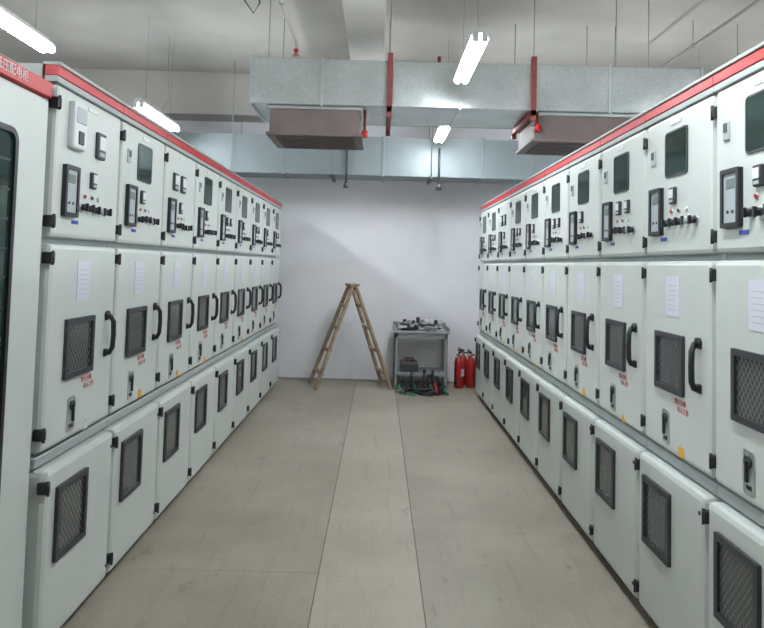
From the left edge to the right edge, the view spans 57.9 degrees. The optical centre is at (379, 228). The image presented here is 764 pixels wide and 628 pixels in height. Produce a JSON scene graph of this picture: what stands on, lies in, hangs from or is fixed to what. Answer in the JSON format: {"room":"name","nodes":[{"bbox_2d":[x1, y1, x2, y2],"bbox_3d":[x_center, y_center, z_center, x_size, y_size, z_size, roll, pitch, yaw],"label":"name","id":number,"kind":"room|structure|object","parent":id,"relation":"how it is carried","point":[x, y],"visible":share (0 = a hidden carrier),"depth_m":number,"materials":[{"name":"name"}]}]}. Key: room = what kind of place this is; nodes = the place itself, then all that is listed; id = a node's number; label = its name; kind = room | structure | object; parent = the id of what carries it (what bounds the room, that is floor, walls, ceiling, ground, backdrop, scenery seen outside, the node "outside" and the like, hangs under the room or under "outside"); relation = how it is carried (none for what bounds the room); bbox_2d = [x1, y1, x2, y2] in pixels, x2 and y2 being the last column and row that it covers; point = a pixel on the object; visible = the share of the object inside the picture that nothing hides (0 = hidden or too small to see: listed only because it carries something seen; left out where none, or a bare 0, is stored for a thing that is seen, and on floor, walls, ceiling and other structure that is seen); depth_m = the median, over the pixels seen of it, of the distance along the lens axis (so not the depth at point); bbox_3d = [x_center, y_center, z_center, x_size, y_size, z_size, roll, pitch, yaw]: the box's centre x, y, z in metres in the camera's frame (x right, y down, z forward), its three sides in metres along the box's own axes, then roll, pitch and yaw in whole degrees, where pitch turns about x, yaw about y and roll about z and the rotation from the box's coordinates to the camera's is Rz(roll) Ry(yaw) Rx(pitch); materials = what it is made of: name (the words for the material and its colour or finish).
{"room":"electrical room","nodes":[
{"label":"electrical room","id":0,"kind":"room"},
{"bbox_2d":[153,120,518,381],"bbox_3d":[-0.001,0.042,9.310,9.200,3.950,0.200,2,-3,0],"label":"wall","id":1,"kind":"structure","parent":0,"point":[412,248],"depth_m":9.19,"materials":[{"name":"white paint"}]},
{"bbox_2d":[278,377,453,382],"bbox_3d":[-0.052,1.998,9.102,9.200,0.020,0.012,2,-3,0],"label":"baseboard","id":2,"kind":"structure","parent":1,"relation":"attached to","point":[278,377],"depth_m":9.10,"materials":[{"name":"grey"}]},
{"bbox_2d":[60,379,658,627],"bbox_3d":[-0.047,1.785,3.411,9.600,0.150,11.800,2,-3,0],"label":"floor","id":3,"kind":"structure","parent":0,"point":[340,503],"depth_m":3.92,"materials":[{"name":"grey tile"}]},
{"bbox_2d":[0,54,51,627],"bbox_3d":[-1.991,0.496,2.144,1.470,2.190,0.862,2,-3,0],"label":"tall cabinet","id":4,"kind":"object","parent":3,"relation":"on","point":[23,105],"visible":1,"depth_m":2.42,"materials":[{"name":"grey metal"}]},
{"bbox_2d":[17,61,124,627],"bbox_3d":[-1.963,0.493,2.921,1.500,2.278,0.676,2,-3,0],"label":"tall cabinet","id":5,"kind":"object","parent":3,"relation":"on","point":[68,508],"visible":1,"depth_m":2.80,"materials":[{"name":"grey metal"}]},
{"bbox_2d":[100,103,167,575],"bbox_3d":[-1.964,0.529,3.597,1.500,2.278,0.676,2,-3,0],"label":"tall cabinet","id":6,"kind":"object","parent":3,"relation":"on","point":[131,419],"visible":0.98,"depth_m":3.52,"materials":[{"name":"grey metal"}]},
{"bbox_2d":[149,130,198,520],"bbox_3d":[-1.965,0.564,4.272,1.500,2.278,0.676,2,-3,0],"label":"tall cabinet","id":7,"kind":"object","parent":3,"relation":"on","point":[172,395],"visible":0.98,"depth_m":4.20,"materials":[{"name":"grey metal"}]},
{"bbox_2d":[183,150,220,481],"bbox_3d":[-1.966,0.600,4.947,1.500,2.278,0.676,2,-3,0],"label":"tall cabinet","id":8,"kind":"object","parent":3,"relation":"on","point":[201,377],"visible":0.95,"depth_m":4.89,"materials":[{"name":"grey metal"}]},
{"bbox_2d":[208,164,238,453],"bbox_3d":[-1.967,0.635,5.622,1.500,2.278,0.676,2,-3,0],"label":"tall cabinet","id":9,"kind":"object","parent":3,"relation":"on","point":[223,363],"visible":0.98,"depth_m":5.56,"materials":[{"name":"grey metal"}]},
{"bbox_2d":[228,176,252,431],"bbox_3d":[-1.968,0.670,6.297,1.500,2.278,0.676,2,-3,0],"label":"tall cabinet","id":10,"kind":"object","parent":3,"relation":"on","point":[240,352],"visible":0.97,"depth_m":6.24,"materials":[{"name":"grey metal"}]},
{"bbox_2d":[243,185,264,414],"bbox_3d":[-1.969,0.706,6.972,1.500,2.278,0.676,2,-3,0],"label":"tall cabinet","id":11,"kind":"object","parent":3,"relation":"on","point":[254,343],"visible":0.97,"depth_m":6.92,"materials":[{"name":"grey metal"}]},
{"bbox_2d":[257,192,273,400],"bbox_3d":[-1.970,0.741,7.647,1.500,2.278,0.676,2,-3,0],"label":"tall cabinet","id":12,"kind":"object","parent":3,"relation":"on","point":[268,200],"visible":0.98,"depth_m":7.60,"materials":[{"name":"grey metal"}]},
{"bbox_2d":[266,198,281,389],"bbox_3d":[-1.971,0.776,8.322,1.500,2.278,0.676,2,-3,0],"label":"tall cabinet","id":13,"kind":"object","parent":3,"relation":"on","point":[277,205],"visible":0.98,"depth_m":8.27,"materials":[{"name":"grey metal"}]},
{"bbox_2d":[308,283,392,389],"bbox_3d":[-0.365,1.328,8.662,0.980,1.283,0.541,2,-3,-14],"label":"stepladder","id":14,"kind":"object","parent":3,"relation":"on","point":[353,287],"visible":1,"depth_m":8.54,"materials":[{"name":"brown wood"}]},
{"bbox_2d":[393,321,449,391],"bbox_3d":[0.503,1.603,8.734,0.690,0.800,0.550,2,-3,0],"label":"workbench","id":15,"kind":"object","parent":3,"relation":"on","point":[441,372],"visible":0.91,"depth_m":8.49,"materials":[{"name":"grey metal"}]},
{"bbox_2d":[400,357,417,371],"bbox_3d":[0.366,1.702,8.708,0.220,0.162,0.330,2,-3,0],"label":"box","id":16,"kind":"object","parent":15,"relation":"on","point":[406,365],"visible":1,"depth_m":8.54,"materials":[{"name":"grey metal"}]},
{"bbox_2d":[397,317,442,330],"bbox_3d":[0.509,1.207,8.758,0.594,0.141,0.483,2,-3,0],"label":"pile","id":17,"kind":"object","parent":15,"relation":"on","point":[429,324],"visible":1,"depth_m":8.67,"materials":[{"name":"grey metal"}]},
{"bbox_2d":[397,368,448,395],"bbox_3d":[0.516,1.845,8.283,0.630,0.288,0.285,2,-3,0],"label":"cable","id":18,"kind":"object","parent":3,"relation":"on","point":[409,389],"visible":1,"depth_m":8.26,"materials":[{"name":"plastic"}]},
{"bbox_2d":[454,349,463,387],"bbox_3d":[1.000,1.778,8.777,0.133,0.482,0.125,2,-3,-10],"label":"fire extinguisher","id":19,"kind":"object","parent":3,"relation":"on","point":[458,364],"visible":1,"depth_m":8.73,"materials":[{"name":"red metal"}]},
{"bbox_2d":[458,347,469,384],"bbox_3d":[1.088,1.792,9.008,0.125,0.482,0.133,3,-3,-29],"label":"fire extinguisher","id":20,"kind":"object","parent":3,"relation":"on","point":[464,358],"visible":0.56,"depth_m":8.96,"materials":[{"name":"red metal"}]},
{"bbox_2d":[466,349,475,387],"bbox_3d":[1.166,1.784,8.816,0.125,0.482,0.133,1,-3,6],"label":"fire extinguisher","id":21,"kind":"object","parent":3,"relation":"on","point":[470,365],"visible":0.94,"depth_m":8.77,"materials":[{"name":"red metal"}]},
{"bbox_2d":[474,201,491,399],"bbox_3d":[1.898,0.862,8.014,1.500,2.278,0.650,2,-3,0],"label":"tall cabinet","id":22,"kind":"object","parent":3,"relation":"on","point":[483,284],"visible":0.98,"depth_m":7.96,"materials":[{"name":"grey metal"}]},
{"bbox_2d":[482,195,502,411],"bbox_3d":[1.899,0.828,7.364,1.500,2.278,0.650,2,-3,0],"label":"tall cabinet","id":23,"kind":"object","parent":3,"relation":"on","point":[492,313],"visible":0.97,"depth_m":7.31,"materials":[{"name":"grey metal"}]},
{"bbox_2d":[491,188,514,427],"bbox_3d":[1.900,0.793,6.715,1.500,2.278,0.650,2,-3,0],"label":"tall cabinet","id":24,"kind":"object","parent":3,"relation":"on","point":[505,224],"visible":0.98,"depth_m":6.67,"materials":[{"name":"grey metal"}]},
{"bbox_2d":[503,180,530,446],"bbox_3d":[1.901,0.759,6.066,1.500,2.278,0.650,2,-3,0],"label":"tall cabinet","id":25,"kind":"object","parent":3,"relation":"on","point":[513,363],"visible":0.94,"depth_m":6.01,"materials":[{"name":"grey metal"}]},
{"bbox_2d":[517,169,549,469],"bbox_3d":[1.901,0.726,5.417,1.500,2.278,0.650,2,-3,0],"label":"tall cabinet","id":26,"kind":"object","parent":3,"relation":"on","point":[532,349],"visible":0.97,"depth_m":5.35,"materials":[{"name":"grey metal"}]},
{"bbox_2d":[535,155,574,500],"bbox_3d":[1.902,0.691,4.768,1.500,2.278,0.650,2,-3,0],"label":"tall cabinet","id":27,"kind":"object","parent":3,"relation":"on","point":[552,390],"visible":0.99,"depth_m":4.70,"materials":[{"name":"grey metal"}]},
{"bbox_2d":[558,137,607,541],"bbox_3d":[1.903,0.657,4.119,1.500,2.278,0.650,2,-3,0],"label":"tall cabinet","id":28,"kind":"object","parent":3,"relation":"on","point":[580,410],"visible":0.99,"depth_m":4.06,"materials":[{"name":"grey metal"}]},
{"bbox_2d":[589,111,654,600],"bbox_3d":[1.904,0.623,3.470,1.500,2.278,0.650,2,-3,0],"label":"tall cabinet","id":29,"kind":"object","parent":3,"relation":"on","point":[620,438],"visible":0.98,"depth_m":3.40,"materials":[{"name":"grey metal"}]},
{"bbox_2d":[634,72,725,627],"bbox_3d":[1.905,0.589,2.821,1.500,2.278,0.650,2,-3,0],"label":"tall cabinet","id":30,"kind":"object","parent":3,"relation":"on","point":[677,481],"visible":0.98,"depth_m":2.75,"materials":[{"name":"grey metal"}]},
{"bbox_2d":[702,41,763,627],"bbox_3d":[1.906,0.555,2.171,1.500,2.278,0.650,2,-3,0],"label":"tall cabinet","id":31,"kind":"object","parent":3,"relation":"on","point":[736,525],"visible":1,"depth_m":2.31,"materials":[{"name":"grey metal"}]},
{"bbox_2d":[0,0,763,74],"bbox_3d":[0.061,-2.333,3.627,9.600,0.200,11.800,2,-3,0],"label":"ceiling","id":32,"kind":"structure","parent":0,"point":[205,35],"depth_m":7.15,"materials":[{"name":"paint"}]},
{"bbox_2d":[0,1,55,52],"bbox_3d":[-2.354,-1.768,4.355,0.112,0.974,1.200,2,-3,0],"label":"lamp","id":33,"kind":"object","parent":32,"relation":"hanging from","point":[9,21],"visible":1,"depth_m":4.56,"materials":[{"name":"white plastic"}]},
{"bbox_2d":[133,16,179,131],"bbox_3d":[-2.308,-1.615,7.241,0.112,0.974,1.200,2,-3,0],"label":"lamp","id":34,"kind":"object","parent":32,"relation":"hanging from","point":[140,104],"visible":1,"depth_m":7.07,"materials":[{"name":"white plastic"}]},
{"bbox_2d":[244,0,260,13],"bbox_3d":[-0.882,-1.831,4.716,0.155,0.733,0.016,2,-3,-14],"label":"hanging cable","id":35,"kind":"object","parent":32,"relation":"hanging from","point":[244,0],"visible":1,"depth_m":4.70,"materials":[{"name":"grey metal"}]},
{"bbox_2d":[279,0,298,56],"bbox_3d":[-0.749,-1.973,3.697,0.060,0.548,5.180,2,-3,0],"label":"pipe","id":36,"kind":"object","parent":32,"relation":"hanging from","point":[281,2],"visible":1,"depth_m":5.84,"materials":[{"name":"metal"}]},
{"bbox_2d":[72,68,510,128],"bbox_3d":[0.044,-1.672,9.075,9.200,0.550,0.450,1,-3,0],"label":"ceiling beam","id":37,"kind":"structure","parent":32,"relation":"attached to","point":[194,96],"depth_m":8.85,"materials":[{"name":"white paint"}]},
{"bbox_2d":[342,0,385,60],"bbox_3d":[-0.121,-2.073,3.613,0.350,0.330,11.400,1,-3,0],"label":"ceiling beam","id":38,"kind":"structure","parent":32,"relation":"attached to","point":[364,19],"depth_m":6.11,"materials":[{"name":"white paint"}]},
{"bbox_2d":[172,60,564,190],"bbox_3d":[-0.118,-1.221,8.560,6.900,1.508,0.590,2,-3,0],"label":"ventilation duct","id":39,"kind":"object","parent":32,"relation":"hanging from","point":[383,158],"visible":0.59,"depth_m":8.31,"materials":[{"name":"silver metal"}]},
{"bbox_2d":[434,54,449,142],"bbox_3d":[0.700,-1.523,7.491,0.112,0.974,1.200,2,-3,0],"label":"lamp","id":40,"kind":"object","parent":32,"relation":"hanging from","point":[442,132],"visible":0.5,"depth_m":7.56,"materials":[{"name":"white plastic"}]},
{"bbox_2d":[454,0,488,83],"bbox_3d":[0.654,-1.657,4.964,0.112,0.974,1.050,2,-3,0],"label":"lamp","id":41,"kind":"object","parent":32,"relation":"hanging from","point":[479,38],"visible":1,"depth_m":4.74,"materials":[{"name":"white plastic"}]},
{"bbox_2d":[249,0,704,155],"bbox_3d":[0.847,-1.403,6.383,3.940,1.323,0.890,2,-3,0],"label":"ventilation duct","id":42,"kind":"object","parent":32,"relation":"hanging from","point":[322,103],"visible":0.88,"depth_m":5.98,"materials":[{"name":"silver metal"}]},
{"bbox_2d":[660,0,761,67],"bbox_3d":[3.001,-1.925,4.276,0.060,0.388,6.330,2,-3,0],"label":"pipe","id":43,"kind":"object","parent":32,"relation":"hanging from","point":[755,2],"visible":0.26,"depth_m":6.24,"materials":[{"name":"silver metal"}]},
{"bbox_2d":[737,24,737,55],"bbox_3d":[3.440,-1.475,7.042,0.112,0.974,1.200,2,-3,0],"label":"rod","id":44,"kind":"object","parent":32,"relation":"hanging from","point":[737,24],"visible":0.03,"depth_m":6.66,"materials":[{"name":"white metal"}]}
]}

